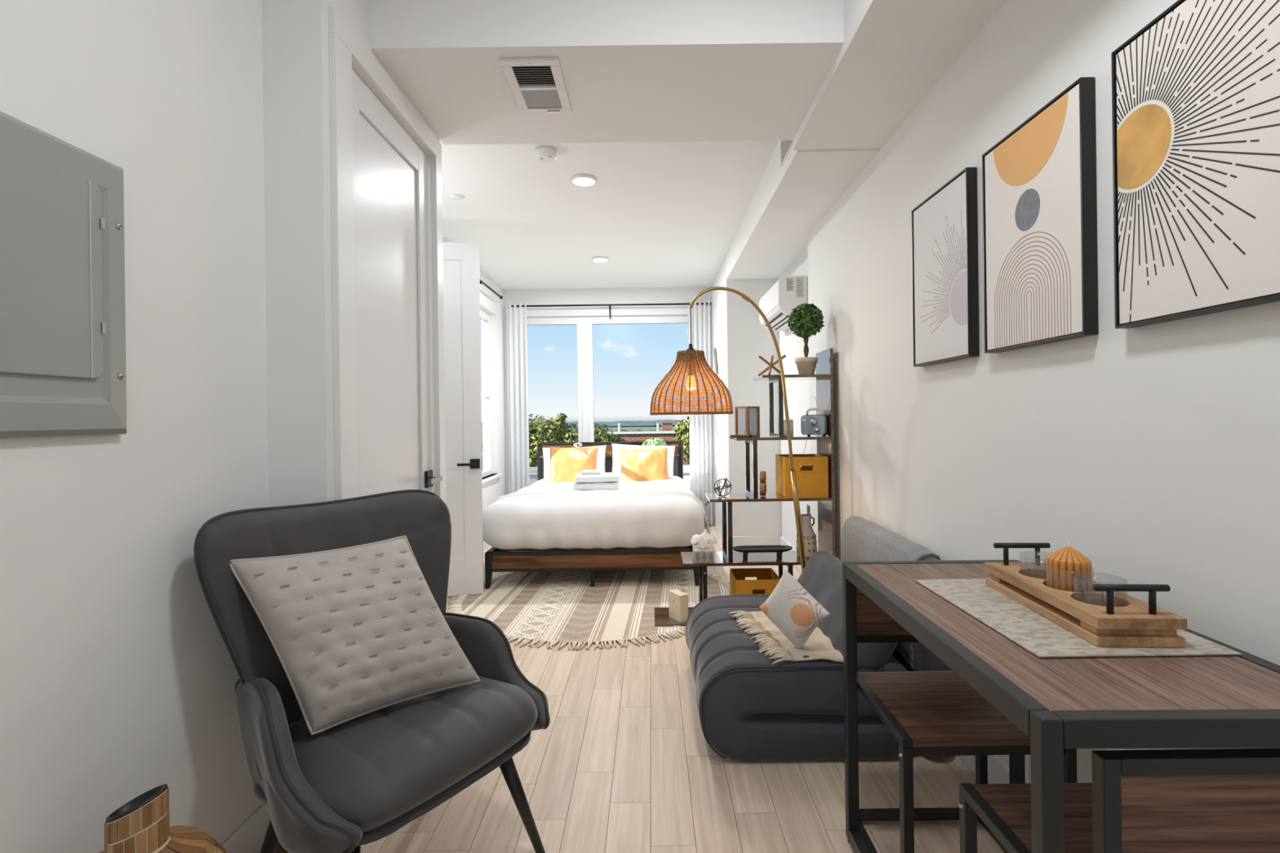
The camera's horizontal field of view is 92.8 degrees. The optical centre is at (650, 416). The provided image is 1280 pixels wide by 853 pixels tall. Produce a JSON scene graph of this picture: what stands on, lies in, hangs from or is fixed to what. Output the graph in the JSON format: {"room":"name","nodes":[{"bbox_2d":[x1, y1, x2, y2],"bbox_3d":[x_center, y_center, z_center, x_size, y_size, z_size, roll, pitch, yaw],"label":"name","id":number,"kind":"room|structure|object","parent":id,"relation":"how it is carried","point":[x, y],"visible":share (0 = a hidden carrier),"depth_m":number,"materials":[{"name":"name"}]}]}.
{"room":"studio apartment","nodes":[
{"label":"studio apartment","id":0,"kind":"room"},
{"bbox_2d":[0,0,268,852],"bbox_3d":[-1.162,-0.175,-0.625,0.120,2.780,4.750,-1,0,0],"label":"wall","id":1,"kind":"structure","parent":0,"point":[118,675],"depth_m":1.33,"materials":[{"name":"white paint"}]},
{"bbox_2d":[0,111,126,438],"bbox_3d":[-1.084,-0.239,1.061,0.038,0.550,0.402,-1,0,0],"label":"breaker panel","id":2,"kind":"object","parent":1,"relation":"attached to","point":[63,372],"visible":1,"depth_m":1.11,"materials":[{"name":"grey metal"}]},
{"bbox_2d":[222,804,270,852],"bbox_3d":[-1.078,1.149,-0.625,0.014,0.130,4.750,-1,0,0],"label":"baseboard","id":3,"kind":"structure","parent":1,"relation":"attached to","point":[250,837],"depth_m":1.64,"materials":[{"name":"white paint"}]},
{"bbox_2d":[262,0,334,506],"bbox_3d":[-1.077,-0.176,1.780,0.290,2.780,0.060,-1,0,0],"label":"wall","id":4,"kind":"structure","parent":0,"point":[295,33],"depth_m":1.75,"materials":[{"name":"white paint"}]},
{"bbox_2d":[328,5,447,613],"bbox_3d":[-0.920,0.002,2.248,0.020,2.420,0.915,-1,0,0],"label":"door frame","id":5,"kind":"structure","parent":4,"relation":"attached to","point":[345,46],"depth_m":1.85,"materials":[{"name":"white paint"}]},
{"bbox_2d":[351,69,442,497],"bbox_3d":[-0.930,0.042,2.254,0.093,2.320,0.732,-1,0,0],"label":"door","id":6,"kind":"structure","parent":4,"relation":"in","point":[391,206],"depth_m":2.25,"materials":[{"name":"white paint"}]},
{"bbox_2d":[331,0,439,493],"bbox_3d":[-0.982,-0.177,2.272,0.100,2.780,0.925,-1,0,0],"label":"wall","id":7,"kind":"structure","parent":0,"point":[356,12],"depth_m":2.38,"materials":[{"name":"white paint"}]},
{"bbox_2d":[442,237,506,544],"bbox_3d":[-1.692,-0.168,5.675,0.160,2.780,2.550,-1,0,0],"label":"wall","id":8,"kind":"structure","parent":0,"point":[491,303],"depth_m":6.42,"materials":[{"name":"white paint"}]},
{"bbox_2d":[480,307,502,483],"bbox_3d":[-1.653,-0.226,5.585,0.160,1.705,1.730,-1,0,0],"label":"window","id":9,"kind":"structure","parent":8,"relation":"in","point":[485,317],"depth_m":6.35,"materials":[{"name":"white paint"}]},
{"bbox_2d":[480,279,502,298],"bbox_3d":[-1.567,-1.216,5.360,0.117,0.041,1.770,-1,0,0],"label":"curtain rod","id":10,"kind":"object","parent":8,"relation":"attached to","point":[481,281],"visible":0.4,"depth_m":5.81,"materials":[{"name":"black metal"}]},
{"bbox_2d":[369,0,844,144],"bbox_3d":[-0.144,-1.467,2.425,1.610,0.423,0.730,-1,0,0],"label":"ceiling","id":11,"kind":"structure","parent":0,"point":[633,70],"depth_m":2.16,"materials":[{"name":"white paint"}]},
{"bbox_2d":[499,57,571,112],"bbox_3d":[-0.424,-1.243,2.304,0.205,0.018,0.365,-1,0,0],"label":"ceiling vent","id":12,"kind":"object","parent":11,"relation":"in","point":[542,87],"visible":1,"depth_m":2.28,"materials":[{"name":"white plastic"}]},
{"bbox_2d":[439,139,778,289],"bbox_3d":[-0.510,-1.548,4.775,3.520,0.250,4.270,-1,0,0],"label":"ceiling","id":13,"kind":"structure","parent":0,"point":[662,214],"depth_m":4.19,"materials":[{"name":"white paint"}]},
{"bbox_2d":[449,194,464,199],"bbox_3d":[-1.240,-1.408,3.911,0.088,0.012,0.088,-1,0,0],"label":"ceiling disc","id":14,"kind":"object","parent":13,"relation":"attached to","point":[456,197],"visible":1,"depth_m":3.90,"materials":[{"name":"white plastic"}]},
{"bbox_2d":[534,145,556,162],"bbox_3d":[-0.558,-1.399,3.253,0.116,0.047,0.116,-1,0,0],"label":"smoke detector","id":15,"kind":"object","parent":13,"relation":"attached to","point":[546,153],"visible":1,"depth_m":3.21,"materials":[{"name":"white plastic"}]},
{"bbox_2d":[571,173,595,186],"bbox_3d":[-0.398,-1.414,3.651,0.148,0.022,0.148,-1,0,0],"label":"recessed light","id":16,"kind":"object","parent":13,"relation":"in","point":[581,180],"visible":1,"depth_m":3.62,"materials":[{"name":"white plastic"}]},
{"bbox_2d":[573,177,595,186],"bbox_3d":[-0.398,-1.406,3.651,0.134,0.004,0.134,-1,0,0],"label":"diffuser","id":17,"kind":"object","parent":16,"relation":"attached to","point":[578,181],"depth_m":3.64,"materials":[{"name":"white plastic"}]},
{"bbox_2d":[591,256,608,262],"bbox_3d":[-0.450,-1.413,5.480,0.148,0.022,0.148,-1,0,0],"label":"recessed light","id":18,"kind":"object","parent":13,"relation":"in","point":[597,259],"visible":1,"depth_m":5.44,"materials":[{"name":"white plastic"}]},
{"bbox_2d":[592,258,607,262],"bbox_3d":[-0.450,-1.405,5.480,0.134,0.004,0.134,-1,0,0],"label":"diffuser","id":19,"kind":"object","parent":18,"relation":"attached to","point":[593,260],"depth_m":5.46,"materials":[{"name":"white plastic"}]},
{"bbox_2d":[503,286,714,512],"bbox_3d":[-0.462,-0.184,6.830,2.300,2.780,0.160,-1,0,0],"label":"wall","id":20,"kind":"structure","parent":0,"point":[640,295],"depth_m":6.75,"materials":[{"name":"white paint"}]},
{"bbox_2d":[526,315,689,475],"bbox_3d":[-0.453,-0.247,6.795,2.160,1.755,0.150,-1,0,0],"label":"window","id":21,"kind":"structure","parent":20,"relation":"in","point":[584,324],"depth_m":6.79,"materials":[{"name":"white paint"}]},
{"bbox_2d":[511,302,711,318],"bbox_3d":[-0.438,-1.164,6.691,2.205,0.150,0.117,-1,0,0],"label":"curtain rod","id":22,"kind":"object","parent":20,"relation":"attached to","point":[673,304],"visible":0.96,"depth_m":6.64,"materials":[{"name":"black metal"}]},
{"bbox_2d":[506,302,529,493],"bbox_3d":[-1.437,-0.019,6.642,0.226,2.435,0.079,-1,0,-5],"label":"curtain","id":23,"kind":"object","parent":22,"relation":"hanging from","point":[517,335],"visible":0.79,"depth_m":6.64,"materials":[{"name":"fabric"}]},
{"bbox_2d":[688,300,712,524],"bbox_3d":[0.544,-0.045,6.647,0.241,2.435,0.081,-1,0,5],"label":"curtain","id":24,"kind":"object","parent":22,"relation":"hanging from","point":[700,425],"visible":0.69,"depth_m":6.64,"materials":[{"name":"fabric"}]},
{"bbox_2d":[275,524,1004,852],"bbox_3d":[-0.474,1.256,1.955,3.520,0.100,9.910,-1,0,0],"label":"floor","id":25,"kind":"structure","parent":0,"point":[624,762],"depth_m":1.97,"materials":[{"name":"brown wood"}]},
{"bbox_2d":[98,783,226,852],"bbox_3d":[-0.893,0.933,1.065,0.292,0.557,0.292,-1,0,0],"label":"mosaic vase","id":26,"kind":"object","parent":25,"relation":"on","point":[142,824],"visible":1,"depth_m":1.06,"materials":[{"name":"beige tile"}]},
{"bbox_2d":[193,489,550,852],"bbox_3d":[-0.669,0.717,1.558,0.612,0.985,0.700,-1,0,33],"label":"armchair","id":27,"kind":"object","parent":25,"relation":"on","point":[347,786],"visible":0.72,"depth_m":1.42,"materials":[{"name":"grey fabric"}]},
{"bbox_2d":[229,535,480,735],"bbox_3d":[-0.723,0.525,1.534,0.549,0.392,0.236,-1,0,-41],"label":"cushion","id":28,"kind":"object","parent":27,"relation":"on","point":[354,632],"visible":1,"depth_m":1.46,"materials":[{"name":"beige fabric"}]},
{"bbox_2d":[442,241,484,596],"bbox_3d":[-1.507,0.019,4.051,0.742,2.378,0.093,-1,0,-12],"label":"door","id":29,"kind":"structure","parent":25,"relation":"on","point":[461,276],"depth_m":4.12,"materials":[{"name":"white paint"}]},
{"bbox_2d":[447,569,729,649],"bbox_3d":[-0.355,1.196,4.111,1.945,0.016,1.944,-1,0,3],"label":"round rug","id":30,"kind":"object","parent":25,"relation":"on","point":[562,608],"visible":0.69,"depth_m":3.90,"materials":[{"name":"beige fabric"}]},
{"bbox_2d":[484,440,698,588],"bbox_3d":[-0.410,0.733,5.292,1.500,0.945,2.066,-1,0,0],"label":"bed","id":31,"kind":"object","parent":25,"relation":"on","point":[496,560],"visible":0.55,"depth_m":4.27,"materials":[{"name":"brown wood"}]},
{"bbox_2d":[573,442,582,447],"bbox_3d":[-0.744,0.291,6.268,0.090,0.048,0.020,-1,0,0],"label":"ornament","id":32,"kind":"object","parent":31,"relation":"attached to","point":[577,444],"visible":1,"depth_m":6.26,"materials":[{"name":"white"}]},
{"bbox_2d":[482,475,704,550],"bbox_3d":[-0.411,0.762,5.225,1.604,0.362,2.089,-1,0,0],"label":"duvet","id":33,"kind":"object","parent":31,"relation":"on","point":[511,523],"visible":0.78,"depth_m":4.21,"materials":[{"name":"white fabric"}]},
{"bbox_2d":[547,446,598,482],"bbox_3d":[-0.739,0.489,5.830,0.474,0.402,0.221,-1,0,0],"label":"cushion","id":34,"kind":"object","parent":33,"relation":"on","point":[565,463],"visible":0.66,"depth_m":5.79,"materials":[{"name":"yellow fabric"}]},
{"bbox_2d":[542,444,606,479],"bbox_3d":[-0.752,0.519,6.061,0.656,0.458,0.213,-1,0,0],"label":"bed pillow","id":35,"kind":"object","parent":33,"relation":"on","point":[601,457],"visible":0.17,"depth_m":6.05,"materials":[{"name":"white fabric"}]},
{"bbox_2d":[573,481,619,490],"bbox_3d":[-0.440,0.564,5.000,0.378,0.064,0.264,-1,0,0],"label":"towel","id":36,"kind":"object","parent":33,"relation":"on","point":[610,485],"visible":0.73,"depth_m":4.88,"materials":[{"name":"white fabric"}]},
{"bbox_2d":[574,472,619,482],"bbox_3d":[-0.436,0.500,5.001,0.364,0.064,0.245,-1,0,-7],"label":"towel","id":37,"kind":"object","parent":36,"relation":"on","point":[603,477],"visible":0.95,"depth_m":4.89,"materials":[{"name":"white fabric"}]},
{"bbox_2d":[581,469,601,474],"bbox_3d":[-0.483,0.454,4.989,0.163,0.032,0.125,-1,0,0],"label":"towel","id":38,"kind":"object","parent":37,"relation":"on","point":[593,471],"visible":1,"depth_m":4.93,"materials":[{"name":"white fabric"}]},
{"bbox_2d":[494,489,710,533],"bbox_3d":[-0.408,0.713,4.547,1.688,0.312,0.374,-1,0,0],"label":"knit throw","id":39,"kind":"object","parent":33,"relation":"on","point":[540,495],"visible":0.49,"depth_m":4.57,"materials":[{"name":"white fabric"}]},
{"bbox_2d":[611,443,675,478],"bbox_3d":[-0.076,0.509,6.060,0.659,0.490,0.222,-1,0,0],"label":"bed pillow","id":40,"kind":"object","parent":33,"relation":"on","point":[616,465],"visible":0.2,"depth_m":6.06,"materials":[{"name":"white fabric"}]},
{"bbox_2d":[619,447,668,481],"bbox_3d":[-0.057,0.495,5.830,0.481,0.393,0.220,-1,0,0],"label":"cushion","id":41,"kind":"object","parent":33,"relation":"on","point":[637,464],"visible":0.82,"depth_m":5.79,"materials":[{"name":"yellow fabric"}]},
{"bbox_2d":[641,437,666,445],"bbox_3d":[0.044,0.296,6.204,0.287,0.182,0.191,-1,0,0],"label":"potted succulent","id":42,"kind":"object","parent":31,"relation":"on","point":[652,442],"visible":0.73,"depth_m":6.17,"materials":[{"name":"green plant"}]},
{"bbox_2d":[649,286,806,572],"bbox_3d":[0.495,0.250,3.250,0.987,1.886,0.442,-1,0,0],"label":"lamp","id":43,"kind":"object","parent":25,"relation":"on","point":[687,361],"visible":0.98,"depth_m":3.18,"materials":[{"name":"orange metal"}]},
{"bbox_2d":[654,347,835,626],"bbox_3d":[0.530,0.401,3.600,1.030,1.566,0.300,-1,0,0],"label":"shelf","id":44,"kind":"object","parent":25,"relation":"on","point":[824,377],"visible":0.67,"depth_m":3.50,"materials":[{"name":"brown wood"}]},
{"bbox_2d":[668,589,688,622],"bbox_3d":[0.163,1.095,3.530,0.057,0.155,0.130,-1,0,-28],"label":"box","id":45,"kind":"object","parent":44,"relation":"on","point":[677,599],"visible":0.92,"depth_m":3.48,"materials":[{"name":"beige"}]},
{"bbox_2d":[690,532,717,563],"bbox_3d":[0.315,0.754,3.550,0.153,0.154,0.171,-1,0,0],"label":"tissue box","id":46,"kind":"object","parent":44,"relation":"on","point":[702,553],"visible":1,"depth_m":3.50,"materials":[{"name":"grey paper"}]},
{"bbox_2d":[694,551,713,561],"bbox_3d":[0.307,0.797,3.465,0.106,0.056,0.001,-1,0,0],"label":"print","id":47,"kind":"object","parent":46,"relation":"attached to","point":[699,556],"depth_m":3.46,"materials":[{"name":"grey paper"}]},
{"bbox_2d":[713,478,731,496],"bbox_3d":[0.424,0.414,3.570,0.105,0.106,0.105,-1,0,0],"label":"orb","id":48,"kind":"object","parent":44,"relation":"on","point":[721,479],"visible":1,"depth_m":3.57,"materials":[{"name":"brown metal"}]},
{"bbox_2d":[730,435,751,437],"bbox_3d":[0.526,0.112,3.535,0.120,0.014,0.040,-1,0,30],"label":"remote","id":49,"kind":"object","parent":44,"relation":"on","point":[731,436],"visible":1,"depth_m":3.52,"materials":[{"name":"black plastic"}]},
{"bbox_2d":[734,406,759,437],"bbox_3d":[0.568,0.030,3.570,0.102,0.178,0.102,-1,0,-38],"label":"lantern","id":50,"kind":"object","parent":44,"relation":"on","point":[747,432],"visible":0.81,"depth_m":3.56,"materials":[{"name":"brown wood"}]},
{"bbox_2d":[729,568,780,595],"bbox_3d":[0.616,1.047,3.593,0.258,0.240,0.274,-1,0,0],"label":"storage bin","id":51,"kind":"object","parent":44,"relation":"on","point":[767,580],"visible":0.42,"depth_m":3.58,"materials":[{"name":"yellow cardboard"}]},
{"bbox_2d":[733,545,792,559],"bbox_3d":[0.658,0.798,3.585,0.358,0.058,0.117,-1,0,0],"label":"tray","id":52,"kind":"object","parent":44,"relation":"on","point":[745,549],"visible":0.98,"depth_m":3.60,"materials":[{"name":"grey wood"}]},
{"bbox_2d":[760,471,766,496],"bbox_3d":[0.658,0.391,3.560,0.028,0.144,0.080,-1,0,18],"label":"ornament","id":53,"kind":"object","parent":44,"relation":"on","point":[762,473],"visible":1,"depth_m":3.53,"materials":[{"name":"brown wood"}]},
{"bbox_2d":[757,354,786,376],"bbox_3d":[0.706,-0.300,3.563,0.164,0.124,0.097,-1,0,-12],"label":"sculpture","id":54,"kind":"object","parent":44,"relation":"on","point":[771,364],"visible":0.83,"depth_m":3.56,"materials":[{"name":"brown wood"}]},
{"bbox_2d":[783,419,793,436],"bbox_3d":[0.800,0.065,3.570,0.074,0.101,0.074,-1,0,0],"label":"canister","id":55,"kind":"object","parent":44,"relation":"on","point":[791,421],"visible":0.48,"depth_m":3.54,"materials":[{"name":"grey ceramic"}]},
{"bbox_2d":[775,453,828,497],"bbox_3d":[0.892,0.345,3.607,0.246,0.232,0.269,-1,0,0],"label":"storage bin","id":56,"kind":"object","parent":44,"relation":"on","point":[812,477],"visible":0.97,"depth_m":3.48,"materials":[{"name":"yellow fabric"}]},
{"bbox_2d":[787,302,824,374],"bbox_3d":[0.917,-0.455,3.577,0.216,0.429,0.211,-1,0,0],"label":"topiary","id":57,"kind":"object","parent":44,"relation":"on","point":[806,320],"visible":0.99,"depth_m":3.53,"materials":[{"name":"green plant"}]},
{"bbox_2d":[795,356,817,374],"bbox_3d":[0.917,-0.292,3.580,0.133,0.105,0.133,-1,0,0],"label":"pot","id":58,"kind":"object","parent":44,"relation":"on","point":[806,365],"depth_m":3.53,"materials":[{"name":"beige ceramic"}]},
{"bbox_2d":[795,514,817,558],"bbox_3d":[0.921,0.702,3.600,0.121,0.243,0.121,-1,0,0],"label":"patterned vase","id":59,"kind":"object","parent":44,"relation":"on","point":[809,535],"visible":0.83,"depth_m":3.56,"materials":[{"name":"beige ceramic"}]},
{"bbox_2d":[800,395,828,435],"bbox_3d":[0.967,-0.007,3.563,0.112,0.241,0.160,-1,0,-44],"label":"radio","id":60,"kind":"object","parent":44,"relation":"on","point":[811,424],"visible":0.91,"depth_m":3.52,"materials":[{"name":"grey"}]},
{"bbox_2d":[684,551,952,761],"bbox_3d":[0.615,0.850,2.554,0.902,0.685,0.982,-1,0,0],"label":"sofa","id":61,"kind":"object","parent":25,"relation":"on","point":[751,708],"visible":0.54,"depth_m":2.09,"materials":[{"name":"grey fabric"}]},
{"bbox_2d":[728,610,843,664],"bbox_3d":[0.506,0.837,2.380,0.345,0.029,0.600,-1,0,0],"label":"fringed throw","id":62,"kind":"object","parent":61,"relation":"on","point":[818,646],"visible":0.71,"depth_m":2.25,"materials":[{"name":"beige fabric"}]},
{"bbox_2d":[759,569,830,648],"bbox_3d":[0.516,0.701,2.205,0.290,0.294,0.113,-1,0,35],"label":"throw pillow","id":63,"kind":"object","parent":62,"relation":"on","point":[790,607],"visible":0.99,"depth_m":2.16,"materials":[{"name":"white fabric"}]},
{"bbox_2d":[796,551,897,671],"bbox_3d":[0.784,0.784,2.520,0.252,0.300,0.870,-1,0,0],"label":"cushion","id":64,"kind":"object","parent":61,"relation":"on","point":[821,576],"depth_m":2.38,"materials":[{"name":"grey fabric"}]},
{"bbox_2d":[840,515,940,669],"bbox_3d":[0.999,0.691,2.590,0.150,0.413,0.865,-1,0,0],"label":"cushion","id":65,"kind":"object","parent":61,"relation":"on","point":[862,539],"visible":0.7,"depth_m":2.56,"materials":[{"name":"fabric"}]},
{"bbox_2d":[855,586,1077,852],"bbox_3d":[0.781,0.829,1.600,0.410,0.722,0.400,-1,0,0],"label":"bench","id":66,"kind":"object","parent":25,"relation":"on","point":[927,713],"visible":0.37,"depth_m":1.55,"materials":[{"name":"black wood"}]},
{"bbox_2d":[842,560,1279,852],"bbox_3d":[0.785,0.798,1.270,0.490,0.784,0.904,-1,0,1],"label":"dining table","id":67,"kind":"object","parent":25,"relation":"on","point":[1192,701],"visible":0.68,"depth_m":0.94,"materials":[{"name":"laminate"}]},
{"bbox_2d":[915,578,1242,657],"bbox_3d":[0.829,0.404,1.272,0.343,0.002,0.485,-1,0,0],"label":"table runner","id":68,"kind":"object","parent":67,"relation":"on","point":[1038,635],"visible":0.64,"depth_m":1.15,"materials":[{"name":"fabric"}]},
{"bbox_2d":[984,542,1186,647],"bbox_3d":[0.867,0.350,1.262,0.148,0.104,0.408,-1,0,3],"label":"tray","id":69,"kind":"object","parent":68,"relation":"on","point":[1135,622],"visible":0.84,"depth_m":1.12,"materials":[{"name":"brown wood"}]},
{"bbox_3d":[0.867,0.346,1.262,0.087,0.076,0.087,-1,0,0],"label":"glass holder","id":70,"kind":"object","parent":69,"relation":"on","visible":0},
{"bbox_2d":[1046,541,1091,604],"bbox_3d":[0.866,0.318,1.262,0.078,0.121,0.077,-1,0,0],"label":"candle","id":71,"kind":"object","parent":70,"relation":"in","point":[1068,569],"visible":0.81,"depth_m":1.24,"materials":[{"name":"orange wax"}]},
{"bbox_2d":[958,748,1279,852],"bbox_3d":[0.826,0.828,1.035,0.410,0.722,0.400,-1,0,0],"label":"bench","id":72,"kind":"object","parent":25,"relation":"on","point":[1224,800],"visible":1,"depth_m":0.84,"materials":[{"name":"black wood"}]},
{"bbox_2d":[704,512,714,524],"bbox_3d":[-0.445,1.141,6.743,2.300,0.130,0.014,-1,0,0],"label":"baseboard","id":73,"kind":"structure","parent":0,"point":[713,513],"depth_m":6.74,"materials":[{"name":"white paint"}]},
{"bbox_2d":[711,254,781,547],"bbox_3d":[0.966,-0.203,6.155,0.557,2.780,1.510,-1,0,0],"label":"wall","id":74,"kind":"structure","parent":0,"point":[739,337],"depth_m":5.40,"materials":[{"name":"white paint"}]},
{"bbox_2d":[713,347,718,374],"bbox_3d":[0.671,-0.569,6.250,0.020,0.296,0.256,-1,0,0],"label":"driftwood","id":75,"kind":"object","parent":74,"relation":"attached to","point":[714,349],"visible":1,"depth_m":6.22,"materials":[{"name":"beige wood"}]},
{"bbox_2d":[732,536,780,551],"bbox_3d":[0.933,1.123,5.393,0.457,0.130,0.014,-1,0,0],"label":"baseboard","id":76,"kind":"structure","parent":74,"relation":"attached to","point":[736,540],"depth_m":5.39,"materials":[{"name":"white paint"}]},
{"bbox_2d":[777,247,811,548],"bbox_3d":[1.206,-0.206,4.745,0.123,2.780,1.310,-1,0,0],"label":"wall","id":77,"kind":"structure","parent":0,"point":[797,392],"depth_m":4.86,"materials":[{"name":"white paint"}]},
{"bbox_2d":[759,275,807,331],"bbox_3d":[1.029,-0.869,4.784,0.212,0.299,0.772,-1,0,0],"label":"air conditioner","id":78,"kind":"object","parent":77,"relation":"attached to","point":[788,292],"visible":0.94,"depth_m":4.40,"materials":[{"name":"white plastic"}]},
{"bbox_2d":[780,535,801,572],"bbox_3d":[1.155,1.120,4.745,0.014,0.130,1.310,-1,0,0],"label":"baseboard","id":79,"kind":"structure","parent":77,"relation":"attached to","point":[783,542],"depth_m":5.07,"materials":[{"name":"white paint"}]},
{"bbox_2d":[806,504,809,514],"bbox_3d":[1.153,0.705,4.445,0.008,0.120,0.070,-1,0,0],"label":"wall outlet","id":80,"kind":"object","parent":77,"relation":"attached to","point":[807,505],"visible":0.52,"depth_m":4.45,"materials":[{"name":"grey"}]},
{"bbox_2d":[807,0,1279,783],"bbox_3d":[1.167,-0.205,0.545,0.200,2.780,7.090,-1,0,0],"label":"wall","id":81,"kind":"structure","parent":0,"point":[1153,450],"depth_m":1.62,"materials":[{"name":"white paint"}]},
{"bbox_2d":[780,140,792,166],"bbox_3d":[0.670,-1.344,2.970,0.006,0.130,0.300,-1,0,0],"label":"air vent","id":82,"kind":"object","parent":81,"relation":"attached to","point":[786,146],"visible":0.51,"depth_m":3.03,"materials":[{"name":"white plastic"}]},
{"bbox_2d":[726,140,879,279],"bbox_3d":[0.901,-1.331,4.100,0.457,0.222,2.600,-1,0,0],"label":"ceiling beam","id":83,"kind":"structure","parent":81,"relation":"attached to","point":[788,201],"depth_m":3.59,"materials":[{"name":"white paint"}]},
{"bbox_2d":[792,0,1007,150],"bbox_3d":[0.852,-1.409,-0.100,0.400,0.365,5.800,-1,0,0],"label":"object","id":84,"kind":"structure","parent":81,"relation":"attached to","point":[892,53],"depth_m":2.12,"materials":[{"name":"white paint"}]},
{"bbox_2d":[911,167,979,366],"bbox_3d":[1.045,-0.502,2.182,0.034,0.613,0.416,-1,0,0],"label":"framed print","id":85,"kind":"object","parent":81,"relation":"attached to","point":[944,228],"visible":1,"depth_m":2.12,"materials":[{"name":"black"}]},
{"bbox_2d":[957,755,1009,784],"bbox_3d":[1.078,1.121,0.545,0.014,0.130,7.090,-1,0,0],"label":"baseboard","id":86,"kind":"structure","parent":81,"relation":"attached to","point":[998,772],"depth_m":1.90,"materials":[{"name":"white paint"}]},
{"bbox_2d":[982,76,1097,353],"bbox_3d":[1.045,-0.502,1.666,0.034,0.613,0.432,-1,0,0],"label":"framed print","id":87,"kind":"object","parent":81,"relation":"attached to","point":[1039,180],"visible":1,"depth_m":1.60,"materials":[{"name":"black"}]},
{"bbox_2d":[1111,0,1279,328],"bbox_3d":[1.045,-0.502,1.137,0.034,0.613,0.434,-1,0,0],"label":"framed print","id":88,"kind":"object","parent":81,"relation":"attached to","point":[1196,91],"visible":1,"depth_m":1.15,"materials":[{"name":"black"}]},
{"label":"outside","id":89,"kind":"structure","parent":0,"visible":0},
{"bbox_2d":[481,425,675,432],"bbox_3d":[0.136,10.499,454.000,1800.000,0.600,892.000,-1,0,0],"label":"ground","id":90,"kind":"structure","parent":89,"point":[653,427],"depth_m":555.45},
{"bbox_2d":[481,413,626,470],"bbox_3d":[-2.167,5.080,13.968,3.901,10.326,1.938,-1,0,0],"label":"tree","id":91,"kind":"object","parent":90,"relation":"on","point":[546,432],"visible":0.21,"depth_m":13.72,"materials":[{"name":"green plant"}]},
{"bbox_2d":[481,429,661,452],"bbox_3d":[10.063,4.755,105.000,140.000,5.769,30.000,-1,0,0],"label":"grove","id":92,"kind":"object","parent":90,"relation":"on","point":[621,430],"visible":0.03,"depth_m":114.34,"materials":[{"name":"green plant"}]},
{"bbox_2d":[481,419,682,427],"bbox_3d":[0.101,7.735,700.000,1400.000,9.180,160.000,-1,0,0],"label":"hills","id":93,"kind":"structure","parent":90,"relation":"on","point":[623,423],"depth_m":668.78,"materials":[{"name":"green plant"}]},
{"bbox_2d":[607,422,688,465],"bbox_3d":[3.759,5.169,28.950,10.817,9.965,10.100,-1,0,0],"label":"brick building","id":94,"kind":"structure","parent":90,"relation":"on","point":[667,434],"depth_m":24.00,"materials":[{"name":"grey"}]},
{"bbox_2d":[673,416,689,465],"bbox_3d":[1.529,4.910,15.991,1.821,10.563,1.500,-1,0,7],"label":"tree","id":95,"kind":"object","parent":90,"relation":"on","point":[682,429],"visible":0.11,"depth_m":15.80,"materials":[{"name":"green plant"}]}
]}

